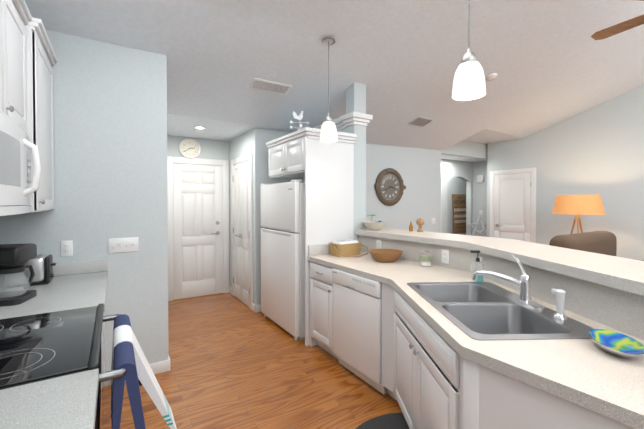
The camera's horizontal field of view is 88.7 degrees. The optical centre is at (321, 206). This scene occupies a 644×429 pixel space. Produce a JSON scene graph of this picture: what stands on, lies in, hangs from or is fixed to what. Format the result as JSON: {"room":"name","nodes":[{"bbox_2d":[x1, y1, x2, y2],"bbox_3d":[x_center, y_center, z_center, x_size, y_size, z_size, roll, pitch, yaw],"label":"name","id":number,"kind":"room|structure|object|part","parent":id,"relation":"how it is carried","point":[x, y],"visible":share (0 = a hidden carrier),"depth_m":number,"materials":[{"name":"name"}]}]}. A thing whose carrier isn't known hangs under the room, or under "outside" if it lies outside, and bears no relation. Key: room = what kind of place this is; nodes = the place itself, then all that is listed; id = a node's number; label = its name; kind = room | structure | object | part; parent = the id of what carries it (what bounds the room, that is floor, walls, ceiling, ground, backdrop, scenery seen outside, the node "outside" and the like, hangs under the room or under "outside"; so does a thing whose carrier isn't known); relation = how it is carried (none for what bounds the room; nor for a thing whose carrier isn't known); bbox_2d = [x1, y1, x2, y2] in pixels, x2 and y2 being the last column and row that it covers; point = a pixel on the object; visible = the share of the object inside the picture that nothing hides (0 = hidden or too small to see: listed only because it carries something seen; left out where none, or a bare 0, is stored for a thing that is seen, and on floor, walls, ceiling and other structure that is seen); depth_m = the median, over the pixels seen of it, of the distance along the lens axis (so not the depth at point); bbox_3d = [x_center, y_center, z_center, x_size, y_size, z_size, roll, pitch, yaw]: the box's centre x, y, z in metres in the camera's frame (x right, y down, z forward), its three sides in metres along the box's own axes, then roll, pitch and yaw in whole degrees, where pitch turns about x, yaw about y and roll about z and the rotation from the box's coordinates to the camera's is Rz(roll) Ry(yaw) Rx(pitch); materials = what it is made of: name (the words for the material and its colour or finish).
{"room":"kitchen","nodes":[
{"label":"kitchen","id":0,"kind":"room"},
{"bbox_2d":[0,30,167,385],"bbox_3d":[-2.457,-0.186,3.493,1.206,3.200,2.310,0,1,-32],"label":"wall","id":1,"kind":"structure","parent":0,"point":[110,135],"depth_m":2.63,"materials":[{"name":"paint"}]},
{"bbox_2d":[40,24,55,211],"bbox_3d":[-1.938,-0.523,2.070,0.322,1.110,0.636,0,1,-32],"label":"upper cabinet","id":2,"kind":"object","parent":1,"relation":"attached to","point":[47,57],"depth_m":2.16,"materials":[{"name":"white wood"}]},
{"bbox_2d":[61,240,72,255],"bbox_3d":[-1.912,0.315,2.470,0.072,0.116,0.009,0,1,-32],"label":"outlet","id":3,"kind":"object","parent":1,"relation":"attached to","point":[66,246],"depth_m":2.47,"materials":[{"name":"white plastic"}]},
{"bbox_2d":[108,237,138,252],"bbox_3d":[-1.601,0.311,2.663,0.208,0.115,0.016,0,1,-32],"label":"light switch","id":4,"kind":"object","parent":1,"relation":"attached to","point":[118,245],"depth_m":2.66,"materials":[{"name":"white plastic"}]},
{"bbox_2d":[110,360,167,384],"bbox_3d":[-1.511,1.376,2.738,0.420,0.095,0.017,0,1,-32],"label":"baseboard","id":5,"kind":"structure","parent":1,"relation":"attached to","point":[160,367],"depth_m":2.81,"materials":[{"name":"white wood"}]},
{"bbox_2d":[168,354,170,370],"bbox_3d":[-1.905,1.363,3.782,0.014,0.095,2.204,0,1,-32],"label":"baseboard","id":6,"kind":"structure","parent":1,"relation":"attached to","point":[169,369],"depth_m":2.85,"materials":[{"name":"white wood"}]},
{"bbox_2d":[167,135,229,285],"bbox_3d":[-1.980,0.093,5.093,1.304,2.600,0.120,0,1,-32],"label":"wall","id":7,"kind":"structure","parent":0,"point":[215,149],"depth_m":5.12,"materials":[{"name":"paint"}]},
{"bbox_2d":[179,138,200,158],"bbox_3d":[-1.996,-0.875,4.979,0.314,0.314,0.030,0,1,-32],"label":"wall clock","id":8,"kind":"object","parent":7,"relation":"attached to","point":[189,148],"visible":1,"depth_m":4.98,"materials":[{"name":"white"}]},
{"bbox_2d":[167,156,228,300],"bbox_3d":[-1.881,0.329,5.046,0.930,2.130,0.071,0,1,-32],"label":"door","id":9,"kind":"structure","parent":7,"relation":"attached to","point":[198,208],"depth_m":5.06,"materials":[{"name":"white wood"}]},
{"bbox_3d":[-1.891,1.388,5.075,0.740,0.012,0.030,0,1,-32],"label":"end door trim","id":10,"kind":"part","parent":9,"relation":"part of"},
{"bbox_3d":[-1.673,0.344,5.171,0.147,0.222,0.059,0,1,-32],"label":"end door trim","id":11,"kind":"part","parent":9,"relation":"part of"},
{"bbox_2d":[229,128,264,304],"bbox_3d":[-1.138,0.096,4.867,0.120,2.600,1.160,0,1,-32],"label":"wall","id":12,"kind":"structure","parent":0,"point":[253,141],"depth_m":4.39,"materials":[{"name":"paint"}]},
{"bbox_2d":[232,176,249,293],"bbox_3d":[-1.204,0.362,4.785,0.061,1.660,0.743,0,1,-32],"label":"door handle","id":13,"kind":"object","parent":12,"relation":"attached to","point":[240,235],"depth_m":4.82,"materials":[{"name":"silver metal"}]},
{"bbox_2d":[231,153,252,309],"bbox_3d":[-1.176,0.340,4.802,0.020,2.115,0.895,0,1,-32],"label":"door","id":14,"kind":"structure","parent":12,"relation":"attached to","point":[242,221],"depth_m":4.75,"materials":[{"name":"white wood"}]},
{"bbox_2d":[104,293,407,428],"bbox_3d":[1.385,1.432,4.053,11.000,0.050,12.500,0,1,-32],"label":"floor","id":15,"kind":"structure","parent":0,"point":[236,363],"depth_m":2.68,"materials":[{"name":"brown wood"}]},
{"bbox_2d":[0,258,107,428],"bbox_3d":[-0.774,0.944,0.547,0.647,1.015,4.486,0,1,-32],"label":"countertop","id":16,"kind":"structure","parent":15,"relation":"on","point":[67,402],"depth_m":0.98,"materials":[{"name":"white"}]},
{"bbox_2d":[0,243,36,306],"bbox_3d":[-1.753,0.368,1.811,0.240,0.305,0.228,0,1,-18],"label":"coffee maker","id":17,"kind":"object","parent":16,"relation":"on","point":[15,258],"visible":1,"depth_m":1.79,"materials":[{"name":"black plastic"}]},
{"bbox_2d":[5,254,55,287],"bbox_3d":[-1.954,0.423,2.187,0.295,0.186,0.160,0,1,-32],"label":"toaster","id":18,"kind":"object","parent":16,"relation":"on","point":[42,265],"visible":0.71,"depth_m":2.16,"materials":[{"name":"metal"}]},
{"bbox_2d":[0,303,176,428],"bbox_3d":[-1.098,0.877,1.325,0.927,1.130,0.778,0,1,-32],"label":"range","id":19,"kind":"object","parent":15,"relation":"on","point":[40,347],"visible":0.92,"depth_m":1.27,"materials":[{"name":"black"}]},
{"bbox_2d":[261,180,304,339],"bbox_3d":[-0.256,0.561,3.999,0.662,1.693,0.960,0,1,-32],"label":"fridge","id":20,"kind":"object","parent":15,"relation":"on","point":[283,256],"visible":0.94,"depth_m":3.63,"materials":[{"name":"white metal"}]},
{"bbox_2d":[266,127,356,345],"bbox_3d":[-0.151,0.309,3.874,0.663,2.200,1.018,0,1,-32],"label":"cabinet","id":21,"kind":"object","parent":15,"relation":"on","point":[325,170],"visible":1,"depth_m":3.48,"materials":[{"name":"white wood"}]},
{"bbox_2d":[290,111,308,129],"bbox_3d":[-0.257,-0.934,3.814,0.163,0.345,0.163,0,1,33],"label":"weathervane","id":22,"kind":"object","parent":21,"relation":"on","point":[299,117],"visible":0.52,"depth_m":3.81,"materials":[{"name":"white metal"}]},
{"bbox_2d":[346,82,365,240],"bbox_3d":[0.387,-0.239,3.750,0.170,3.300,0.150,0,1,-32],"label":"column","id":23,"kind":"structure","parent":15,"relation":"on","point":[355,97],"depth_m":3.68,"materials":[{"name":"paint"}]},
{"bbox_2d":[356,412,408,428],"bbox_3d":[0.453,1.430,1.763,0.706,0.011,0.876,0,1,-32],"label":"mat","id":24,"kind":"object","parent":15,"relation":"on","point":[392,421],"visible":0.9,"depth_m":2.16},
{"bbox_2d":[452,194,465,233],"bbox_3d":[3.686,0.512,8.762,0.550,1.667,0.138,0,1,-32],"label":"home sign","id":25,"kind":"object","parent":15,"relation":"on","point":[462,205],"visible":0.5,"depth_m":8.75,"materials":[{"name":"brown wood"}]},
{"bbox_2d":[454,197,465,234],"bbox_3d":[3.686,0.311,8.759,0.470,1.142,0.081,0,1,-32],"label":"home sign","id":26,"kind":"object","parent":25,"relation":"attached to","point":[459,215],"visible":0.9,"depth_m":8.73,"materials":[{"name":"brown wood"}]},
{"bbox_2d":[454,208,465,234],"bbox_3d":[3.689,0.420,8.756,0.520,0.723,0.052,0,1,-32],"label":"home sign","id":27,"kind":"object","parent":25,"relation":"attached to","point":[457,221],"visible":0.62,"depth_m":8.76,"materials":[{"name":"beige"}]},
{"bbox_2d":[307,256,643,428],"bbox_3d":[0.662,0.971,2.212,1.222,0.919,2.770,0,1,-32],"label":"base cabinet","id":28,"kind":"object","parent":15,"relation":"on","point":[432,388],"depth_m":1.50,"materials":[{"name":"white wood"}]},
{"bbox_2d":[309,284,643,428],"bbox_3d":[0.656,0.538,2.203,1.235,0.042,2.770,0,1,-32],"label":"countertop","id":29,"kind":"structure","parent":28,"relation":"on","point":[612,416],"depth_m":1.12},
{"bbox_2d":[329,240,367,256],"bbox_3d":[0.275,0.429,3.375,0.420,0.143,0.309,0,1,-32],"label":"basket","id":30,"kind":"object","parent":29,"relation":"on","point":[346,248],"visible":1,"depth_m":3.33,"materials":[{"name":"wicker"}]},
{"bbox_2d":[369,249,402,262],"bbox_3d":[0.589,0.459,3.053,0.312,0.092,0.312,0,1,-32],"label":"wicker bowl","id":31,"kind":"object","parent":29,"relation":"on","point":[386,255],"visible":1,"depth_m":2.97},
{"bbox_2d":[419,250,431,266],"bbox_3d":[0.883,0.443,2.812,0.101,0.130,0.101,0,1,-32],"label":"candle jar","id":32,"kind":"object","parent":29,"relation":"on","point":[425,258],"visible":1,"depth_m":2.77,"materials":[{"name":"clear glass"}]},
{"bbox_2d":[589,329,643,357],"bbox_3d":[1.079,0.510,1.210,0.211,0.036,0.181,0,1,-32],"label":"dish","id":33,"kind":"object","parent":29,"relation":"on","point":[617,343],"visible":0.96,"depth_m":1.23,"materials":[{"name":"multicoloured ceramic"}]},
{"bbox_2d":[360,232,643,303],"bbox_3d":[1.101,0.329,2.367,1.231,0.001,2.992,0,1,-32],"label":"countertop","id":34,"kind":"structure","parent":28,"relation":"on","point":[558,251],"depth_m":2.02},
{"bbox_2d":[363,214,386,230],"bbox_3d":[0.582,0.174,3.624,0.276,0.175,0.276,0,1,-32],"label":"stone bowl","id":35,"kind":"object","parent":34,"relation":"on","point":[374,225],"visible":1,"depth_m":3.56,"materials":[{"name":"beige stone"}]},
{"bbox_2d":[409,221,412,230],"bbox_3d":[0.945,0.209,3.498,0.042,0.108,0.041,0,1,-32],"label":"bottle","id":36,"kind":"object","parent":34,"relation":"on","point":[410,227],"visible":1,"depth_m":3.48,"materials":[{"name":"orange glass"}]},
{"bbox_2d":[416,218,423,231],"bbox_3d":[1.026,0.193,3.444,0.084,0.142,0.084,0,1,-32],"label":"finial","id":37,"kind":"object","parent":34,"relation":"on","point":[420,222],"visible":1,"depth_m":3.42,"materials":[{"name":"brown wood"}]},
{"bbox_2d":[467,216,486,236],"bbox_3d":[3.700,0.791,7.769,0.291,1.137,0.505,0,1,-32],"label":"star","id":38,"kind":"object","parent":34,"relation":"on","point":[474,228],"visible":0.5,"depth_m":7.78,"materials":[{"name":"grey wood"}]},
{"bbox_2d":[552,195,605,233],"bbox_3d":[3.922,0.611,5.063,0.650,1.574,0.650,0,1,-32],"label":"lamp","id":39,"kind":"object","parent":15,"relation":"on","point":[577,206],"visible":0.79,"depth_m":4.84,"materials":[{"name":"orange fabric"}]},
{"bbox_2d":[549,231,643,260],"bbox_3d":[3.669,0.880,3.931,1.500,1.057,1.170,0,1,-32],"label":"sofa","id":40,"kind":"object","parent":15,"relation":"on","point":[602,242],"visible":0.17,"depth_m":4.12,"materials":[{"name":"brown fabric"}]},
{"bbox_2d":[302,128,345,182],"bbox_3d":[0.057,0.224,4.287,0.120,2.360,1.100,0,1,-32],"label":"wall","id":41,"kind":"structure","parent":0,"point":[342,130],"depth_m":3.90,"materials":[{"name":"paint"}]},
{"bbox_2d":[314,111,372,130],"bbox_3d":[0.152,-0.972,4.112,0.274,0.125,1.132,0,1,-32],"label":"crown molding","id":42,"kind":"structure","parent":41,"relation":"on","point":[350,119],"depth_m":3.68,"materials":[{"name":"white wood"}]},
{"bbox_2d":[167,114,486,161],"bbox_3d":[-0.051,-1.109,7.607,9.800,0.060,4.900,0,1,-32],"label":"ceiling","id":43,"kind":"structure","parent":0,"point":[180,125],"depth_m":4.45,"materials":[{"name":"paint"}]},
{"bbox_2d":[193,126,206,129],"bbox_3d":[-1.614,-1.034,4.351,0.176,0.006,0.176,0,1,-32],"label":"recessed light","id":44,"kind":"object","parent":43,"relation":"in","point":[199,127],"visible":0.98,"depth_m":4.33,"materials":[{"name":"white"}]},
{"bbox_2d":[25,0,643,150],"bbox_3d":[2.555,-2.212,1.965,8.200,2.530,8.000,0,1,-32],"label":"ceiling","id":45,"kind":"structure","parent":0,"point":[550,62],"depth_m":3.32,"materials":[{"name":"paint"}]},
{"bbox_2d":[249,78,291,94],"bbox_3d":[-0.537,-1.257,3.466,0.420,0.055,0.164,0,1,-32],"label":"ceiling vent","id":46,"kind":"object","parent":45,"relation":"in","point":[268,86],"visible":1,"depth_m":3.45,"materials":[{"name":"white metal"}]},
{"bbox_2d":[320,37,337,141],"bbox_3d":[0.059,-1.043,2.948,0.162,0.907,0.162,0,1,-32],"label":"pendant light","id":47,"kind":"object","parent":45,"relation":"hanging from","point":[328,132],"visible":1,"depth_m":2.91,"materials":[{"name":"white glass"}]},
{"bbox_2d":[408,116,433,126],"bbox_3d":[1.472,-1.260,4.911,0.340,0.069,0.211,0,1,-32],"label":"ceiling vent","id":48,"kind":"object","parent":45,"relation":"in","point":[420,121],"visible":0.98,"depth_m":4.90,"materials":[{"name":"grey metal"}]},
{"bbox_2d":[452,0,485,100],"bbox_3d":[0.760,-1.241,1.700,0.162,1.335,0.162,0,1,-32],"label":"pendant light","id":49,"kind":"object","parent":45,"relation":"hanging from","point":[469,81],"visible":1,"depth_m":1.67,"materials":[{"name":"white glass"}]},
{"bbox_2d":[486,73,496,80],"bbox_3d":[2.057,-1.564,3.999,0.130,0.062,0.127,0,1,-32],"label":"smoke detector","id":50,"kind":"object","parent":45,"relation":"attached to","point":[492,76],"visible":1,"depth_m":3.97,"materials":[{"name":"white plastic"}]},
{"bbox_2d":[265,129,487,232],"bbox_3d":[1.248,-0.020,6.117,5.250,2.800,0.730,0,1,-32],"label":"wall","id":51,"kind":"structure","parent":0,"point":[418,170],"depth_m":5.92,"materials":[{"name":"paint"}]},
{"bbox_2d":[375,168,405,205],"bbox_3d":[1.185,-0.333,5.635,0.705,0.640,0.068,0,1,-32],"label":"clock","id":52,"kind":"object","parent":51,"relation":"attached to","point":[390,187],"visible":1,"depth_m":5.62,"materials":[{"name":"brown metal"}]},
{"bbox_2d":[447,177,465,233],"bbox_3d":[2.967,0.051,8.462,3.600,2.600,0.100,0,1,-32],"label":"wall","id":53,"kind":"structure","parent":0,"point":[455,185],"depth_m":8.69,"materials":[{"name":"paint"}]},
{"bbox_2d":[441,159,472,234],"bbox_3d":[3.312,0.057,7.924,3.590,2.600,0.120,0,1,-32],"label":"wall","id":54,"kind":"structure","parent":0,"point":[462,170],"depth_m":7.79,"materials":[{"name":"paint"}]},
{"bbox_2d":[470,250,483,281],"bbox_3d":[1.073,0.409,2.275,0.088,0.212,0.088,0,1,-32],"label":"soap dispenser","id":55,"kind":"object","parent":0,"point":[479,278],"visible":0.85,"depth_m":2.26,"materials":[{"name":"clear glass"}]},
{"bbox_2d":[473,161,484,236],"bbox_3d":[3.995,-0.041,7.768,0.120,2.800,0.870,0,1,-32],"label":"wall","id":56,"kind":"structure","parent":0,"point":[478,167],"depth_m":7.98,"materials":[{"name":"paint"}]},
{"bbox_2d":[477,175,483,214],"bbox_3d":[3.797,-0.268,7.918,0.050,0.970,0.160,0,1,-32],"label":"doorbell","id":57,"kind":"object","parent":56,"relation":"attached to","point":[480,178],"visible":1,"depth_m":7.90,"materials":[{"name":"white plastic"}]},
{"bbox_2d":[485,85,643,259],"bbox_3d":[5.677,-0.991,3.892,0.120,4.800,7.700,0,1,-32],"label":"wall","id":58,"kind":"structure","parent":0,"point":[598,149],"depth_m":5.56,"materials":[{"name":"paint"}]},
{"bbox_2d":[490,168,535,242],"bbox_3d":[3.844,0.313,6.684,0.020,2.120,0.910,0,1,-32],"label":"door","id":59,"kind":"structure","parent":58,"relation":"attached to","point":[512,204],"depth_m":6.64,"materials":[{"name":"white wood"}]},
{"bbox_3d":[-0.515,-0.834,-0.611,0.120,4.600,6.690,0,1,-32],"label":"wall","id":60,"kind":"structure","parent":0,"visible":0},
{"bbox_2d":[0,0,19,124],"bbox_3d":[-1.395,-0.512,1.209,0.322,1.110,0.460,0,1,-32],"label":"upper cabinet","id":61,"kind":"object","parent":60,"relation":"attached to","point":[9,9],"depth_m":1.56,"materials":[{"name":"white wood"}]},
{"bbox_2d":[0,112,41,215],"bbox_3d":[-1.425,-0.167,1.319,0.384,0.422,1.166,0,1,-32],"label":"microwave","id":62,"kind":"object","parent":61,"relation":"attached to","point":[17,189],"visible":1,"depth_m":1.47,"materials":[{"name":"white plastic"}]},
{"bbox_2d":[20,0,39,211],"bbox_3d":[-1.643,-0.517,1.602,0.322,1.110,0.470,0,1,-32],"label":"upper cabinet","id":63,"kind":"object","parent":60,"relation":"attached to","point":[28,59],"depth_m":1.87,"materials":[{"name":"white wood"}]},
{"bbox_3d":[2.828,-1.790,2.474,0.230,0.593,0.230,0,1,-32],"label":"ceiling","id":64,"kind":"structure","parent":0,"visible":0},
{"bbox_2d":[591,0,643,39],"bbox_3d":[2.825,-1.564,2.516,1.292,0.033,1.271,0,1,-32],"label":"ceiling fan","id":65,"kind":"object","parent":64,"relation":"attached to","point":[619,28],"depth_m":2.90,"materials":[{"name":"brown wood"}]}
]}

